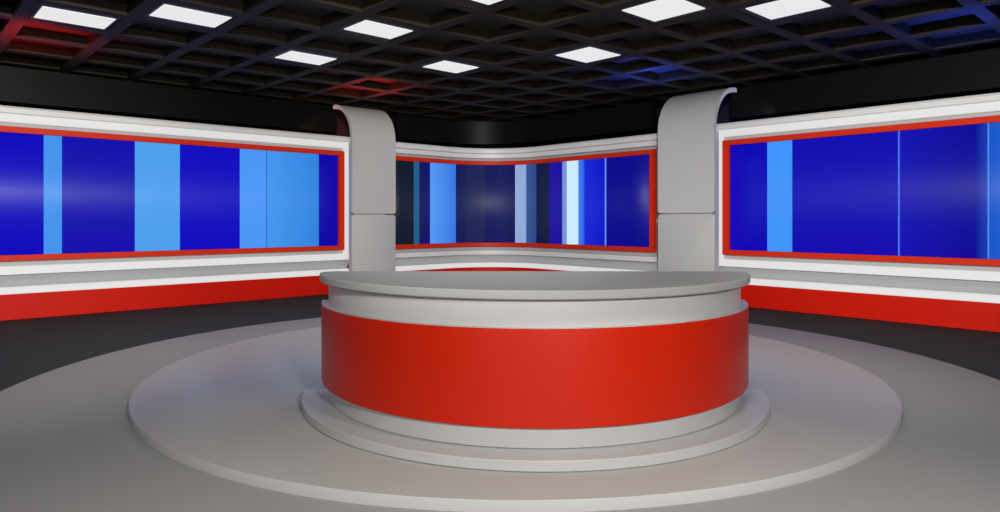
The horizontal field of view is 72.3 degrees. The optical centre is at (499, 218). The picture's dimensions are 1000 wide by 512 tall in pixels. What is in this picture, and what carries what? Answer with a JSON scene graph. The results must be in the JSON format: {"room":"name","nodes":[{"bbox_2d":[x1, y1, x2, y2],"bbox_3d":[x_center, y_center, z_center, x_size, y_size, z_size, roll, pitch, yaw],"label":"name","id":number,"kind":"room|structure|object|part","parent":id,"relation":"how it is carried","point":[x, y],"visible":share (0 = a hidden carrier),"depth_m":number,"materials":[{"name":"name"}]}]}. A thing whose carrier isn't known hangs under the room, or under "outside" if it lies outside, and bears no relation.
{"room":"studio","nodes":[
{"label":"studio","id":0,"kind":"room"},
{"bbox_2d":[0,105,349,286],"bbox_3d":[-6.956,-0.084,9.695,10.830,3.000,0.305,0,0,-42],"label":"video screen","id":1,"kind":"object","parent":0,"point":[65,194],"depth_m":10.98,"materials":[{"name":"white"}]},
{"bbox_2d":[0,276,328,320],"bbox_3d":[-6.892,1.236,9.624,10.830,0.360,0.115,0,0,-42],"label":"baseboard","id":2,"kind":"structure","parent":1,"relation":"attached to","point":[75,302],"depth_m":10.81,"materials":[{"name":"red plastic"}]},
{"bbox_2d":[0,268,348,294],"bbox_3d":[-6.913,1.009,9.648,10.808,0.090,0.199,0,0,-42],"label":"light strip","id":3,"kind":"object","parent":1,"relation":"attached to","point":[202,279],"visible":0.9,"depth_m":10.84,"materials":[{"name":"grey plastic"}]},
{"bbox_2d":[0,64,495,268],"bbox_3d":[-5.863,-0.609,11.885,15.800,4.050,0.150,0,0,-42],"label":"wall","id":4,"kind":"structure","parent":0,"point":[343,129],"depth_m":12.99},
{"bbox_2d":[0,0,999,121],"bbox_3d":[-0.174,-2.330,5.670,15.800,0.280,17.000,0,0,-42],"label":"ceiling","id":5,"kind":"structure","parent":0,"point":[724,46],"depth_m":8.90,"materials":[{"name":"black paint"}]},
{"bbox_2d":[29,3,119,30],"bbox_3d":[-4.643,-2.240,7.490,0.736,0.100,0.736,0,0,-42],"label":"ceiling light","id":6,"kind":"object","parent":5,"relation":"attached to","point":[43,12],"visible":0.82,"depth_m":7.45,"materials":[{"name":"grey plastic"}]},
{"bbox_2d":[0,65,336,132],"bbox_3d":[-7.172,-1.937,9.812,10.670,0.506,0.160,0,0,-42],"label":"wall","id":7,"kind":"structure","parent":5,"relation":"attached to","point":[25,86],"depth_m":11.15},
{"bbox_2d":[143,2,234,29],"bbox_3d":[-3.371,-2.240,7.434,0.736,0.100,0.736,0,0,-42],"label":"ceiling light","id":8,"kind":"object","parent":5,"relation":"attached to","point":[165,11],"visible":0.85,"depth_m":7.41,"materials":[{"name":"grey plastic"}]},
{"bbox_2d":[268,48,340,65],"bbox_3d":[-2.651,-2.240,9.313,0.736,0.100,0.736,0,0,-42],"label":"ceiling light","id":9,"kind":"object","parent":5,"relation":"attached to","point":[292,55],"visible":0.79,"depth_m":9.29,"materials":[{"name":"grey plastic"}]},
{"bbox_2d":[275,51,335,64],"bbox_3d":[-2.650,-2.196,9.349,0.657,0.012,0.495,0,0,-42],"label":"diffuser","id":10,"kind":"object","parent":9,"relation":"attached to","point":[304,57],"depth_m":9.29,"materials":[{"name":"grey plastic"}]},
{"bbox_2d":[334,18,419,41],"bbox_3d":[-1.436,-2.240,7.986,0.736,0.100,0.736,0,0,-42],"label":"ceiling light","id":11,"kind":"object","parent":5,"relation":"attached to","point":[369,28],"visible":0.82,"depth_m":7.96,"materials":[{"name":"grey plastic"}]},
{"bbox_2d":[344,20,412,38],"bbox_3d":[-1.409,-2.196,7.952,0.631,0.012,0.475,0,0,-42],"label":"diffuser","id":12,"kind":"object","parent":11,"relation":"attached to","point":[371,29],"depth_m":7.94,"materials":[{"name":"grey plastic"}]},
{"bbox_2d":[416,58,483,73],"bbox_3d":[-0.716,-2.240,9.865,0.736,0.100,0.736,0,0,-42],"label":"ceiling light","id":13,"kind":"object","parent":5,"relation":"attached to","point":[446,65],"visible":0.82,"depth_m":9.84,"materials":[{"name":"grey plastic"}]},
{"bbox_2d":[423,61,478,72],"bbox_3d":[-0.711,-2.196,9.898,0.620,0.012,0.512,0,0,-42],"label":"diffuser","id":14,"kind":"object","parent":13,"relation":"attached to","point":[443,66],"depth_m":9.84,"materials":[{"name":"grey plastic"}]},
{"bbox_2d":[449,0,506,8],"bbox_3d":[-0.194,-2.240,6.629,0.736,0.100,0.814,0,0,-42],"label":"ceiling light","id":15,"kind":"object","parent":5,"relation":"attached to","point":[480,4],"visible":1,"depth_m":6.96,"materials":[{"name":"grey plastic"}]},
{"bbox_2d":[473,0,501,4],"bbox_3d":[-0.133,-2.196,6.564,0.628,0.012,0.635,0,0,-42],"label":"diffuser","id":16,"kind":"object","parent":15,"relation":"attached to","point":[475,2],"depth_m":6.93,"materials":[{"name":"grey plastic"}]},
{"bbox_2d":[394,101,656,144],"bbox_3d":[0.606,-1.937,14.374,5.427,0.506,1.845,0,0,19],"label":"wall","id":17,"kind":"structure","parent":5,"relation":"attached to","point":[639,116],"depth_m":14.55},
{"bbox_2d":[550,45,623,62],"bbox_3d":[1.163,-2.240,9.145,0.736,0.100,0.736,0,0,-42],"label":"ceiling light","id":18,"kind":"object","parent":5,"relation":"attached to","point":[590,53],"visible":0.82,"depth_m":9.12,"materials":[{"name":"grey plastic"}]},
{"bbox_2d":[615,0,712,23],"bbox_3d":[1.715,-2.240,7.210,0.736,0.100,0.736,0,0,-42],"label":"ceiling light","id":19,"kind":"object","parent":5,"relation":"attached to","point":[653,11],"visible":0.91,"depth_m":7.20,"materials":[{"name":"grey plastic"}]},
{"bbox_2d":[736,0,835,22],"bbox_3d":[2.987,-2.240,7.153,0.736,0.100,0.736,0,0,-42],"label":"ceiling light","id":20,"kind":"object","parent":5,"relation":"attached to","point":[775,10],"visible":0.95,"depth_m":7.16,"materials":[{"name":"grey plastic"}]},
{"bbox_2d":[731,48,999,118],"bbox_3d":[7.265,-1.937,7.911,0.160,0.506,9.860,0,0,-42],"label":"wall","id":21,"kind":"structure","parent":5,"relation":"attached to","point":[976,71],"depth_m":9.84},
{"bbox_2d":[0,294,999,390],"bbox_3d":[-0.340,1.476,1.926,21.100,0.120,22.300,0,0,-42],"label":"floor","id":22,"kind":"structure","parent":0,"point":[29,348],"depth_m":8.70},
{"bbox_2d":[333,105,395,270],"bbox_3d":[-2.596,-0.377,13.126,0.945,3.585,0.710,0,0,-42],"label":"pillar","id":23,"kind":"structure","parent":22,"relation":"on","point":[372,145],"depth_m":12.85,"materials":[{"name":"paint"}]},
{"bbox_3d":[-2.596,-1.134,13.126,0.945,2.070,0.710,0,0,-42],"label":"panel","id":24,"kind":"part","parent":23,"relation":"part of","materials":[{"name":"paint"}]},
{"bbox_3d":[-2.513,-0.004,12.965,0.661,2.840,0.220,0,0,-42],"label":"support post","id":25,"kind":"part","parent":23,"relation":"part of","materials":[{"name":"paint"}]},
{"bbox_3d":[-2.380,0.668,12.890,0.945,1.495,0.070,0,0,-42],"label":"panel","id":26,"kind":"part","parent":23,"relation":"part of","materials":[{"name":"paint"}]},
{"bbox_2d":[0,318,999,511],"bbox_3d":[0.110,1.414,6.470,8.580,0.004,8.580,0,0,0],"label":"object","id":27,"kind":"structure","parent":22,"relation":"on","point":[69,442],"depth_m":4.11,"materials":[{"name":"grey plastic"}]},
{"bbox_2d":[129,327,901,511],"bbox_3d":[0.110,1.381,6.470,6.360,0.062,6.360,0,0,0],"label":"platform","id":28,"kind":"structure","parent":27,"relation":"on","point":[233,411],"depth_m":4.12,"materials":[{"name":"laminate"}]},
{"bbox_2d":[302,271,768,471],"bbox_3d":[0.250,0.872,4.412,3.451,0.956,1.537,0,0,0],"label":"desk","id":29,"kind":"object","parent":28,"relation":"on","point":[521,371],"visible":1,"depth_m":3.93,"materials":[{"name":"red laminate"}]},
{"bbox_2d":[320,271,749,299],"bbox_3d":[0.250,0.421,4.474,3.154,0.054,1.412,0,0,0],"label":"countertop","id":30,"kind":"structure","parent":29,"relation":"on","point":[486,285],"depth_m":4.25,"materials":[{"name":"plastic"}]},
{"bbox_2d":[658,87,736,270],"bbox_3d":[3.304,-0.377,11.504,0.710,3.585,1.060,0,0,-42],"label":"pillar","id":31,"kind":"structure","parent":22,"relation":"on","point":[688,135],"depth_m":11.23,"materials":[{"name":"paint"}]},
{"bbox_3d":[3.068,0.668,11.288,0.070,1.495,1.060,0,0,-42],"label":"panel","id":32,"kind":"part","parent":31,"relation":"part of","materials":[{"name":"paint"}]},
{"bbox_3d":[3.175,-0.004,11.386,0.220,2.840,0.890,0,0,-42],"label":"support post","id":33,"kind":"part","parent":31,"relation":"part of","materials":[{"name":"paint"}]},
{"bbox_3d":[3.304,-1.134,11.504,0.710,2.070,1.060,0,0,-42],"label":"panel","id":34,"kind":"part","parent":31,"relation":"part of","materials":[{"name":"paint"}]},
{"bbox_2d":[385,133,663,270],"bbox_3d":[0.613,-0.067,13.908,6.204,2.965,2.456,0,0,14],"label":"wall","id":35,"kind":"structure","parent":0,"point":[583,262],"depth_m":14.21,"materials":[{"name":"white laminate"}]},
{"bbox_2d":[413,267,563,270],"bbox_3d":[0.616,1.236,13.810,5.941,0.360,2.266,0,0,14],"label":"baseboard","id":36,"kind":"structure","parent":35,"relation":"attached to","point":[465,268],"depth_m":14.89,"materials":[{"name":"red plastic"}]},
{"bbox_2d":[395,262,640,270],"bbox_3d":[0.613,1.009,13.847,6.035,0.090,2.343,0,0,14],"label":"light strip","id":37,"kind":"object","parent":35,"relation":"attached to","point":[486,264],"visible":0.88,"depth_m":14.40,"materials":[{"name":"grey plastic"}]},
{"bbox_2d":[387,140,657,261],"bbox_3d":[0.631,-0.323,13.826,5.910,2.209,2.273,0,0,14],"label":"screen","id":38,"kind":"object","parent":35,"relation":"attached to","point":[606,201],"depth_m":14.26,"materials":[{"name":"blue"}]},
{"bbox_2d":[496,89,999,147],"bbox_3d":[5.649,-0.609,10.898,0.150,4.050,16.850,0,0,-42],"label":"wall","id":39,"kind":"structure","parent":0,"point":[724,112],"depth_m":12.49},
{"bbox_2d":[717,92,999,294],"bbox_3d":[7.066,-0.084,7.857,0.305,3.000,10.050,0,0,-42],"label":"video screen","id":40,"kind":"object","parent":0,"point":[920,192],"depth_m":9.74,"materials":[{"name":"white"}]},
{"bbox_2d":[741,285,999,331],"bbox_3d":[6.996,1.236,7.793,0.115,0.360,10.050,0,0,-42],"label":"baseboard","id":41,"kind":"structure","parent":40,"relation":"attached to","point":[982,316],"depth_m":9.56,"materials":[{"name":"red plastic"}]},
{"bbox_2d":[748,278,999,302],"bbox_3d":[7.019,1.009,7.815,0.199,0.090,10.030,0,0,-42],"label":"light strip","id":42,"kind":"object","parent":40,"relation":"attached to","point":[988,298],"visible":0.78,"depth_m":9.53,"materials":[{"name":"grey plastic"}]}
]}

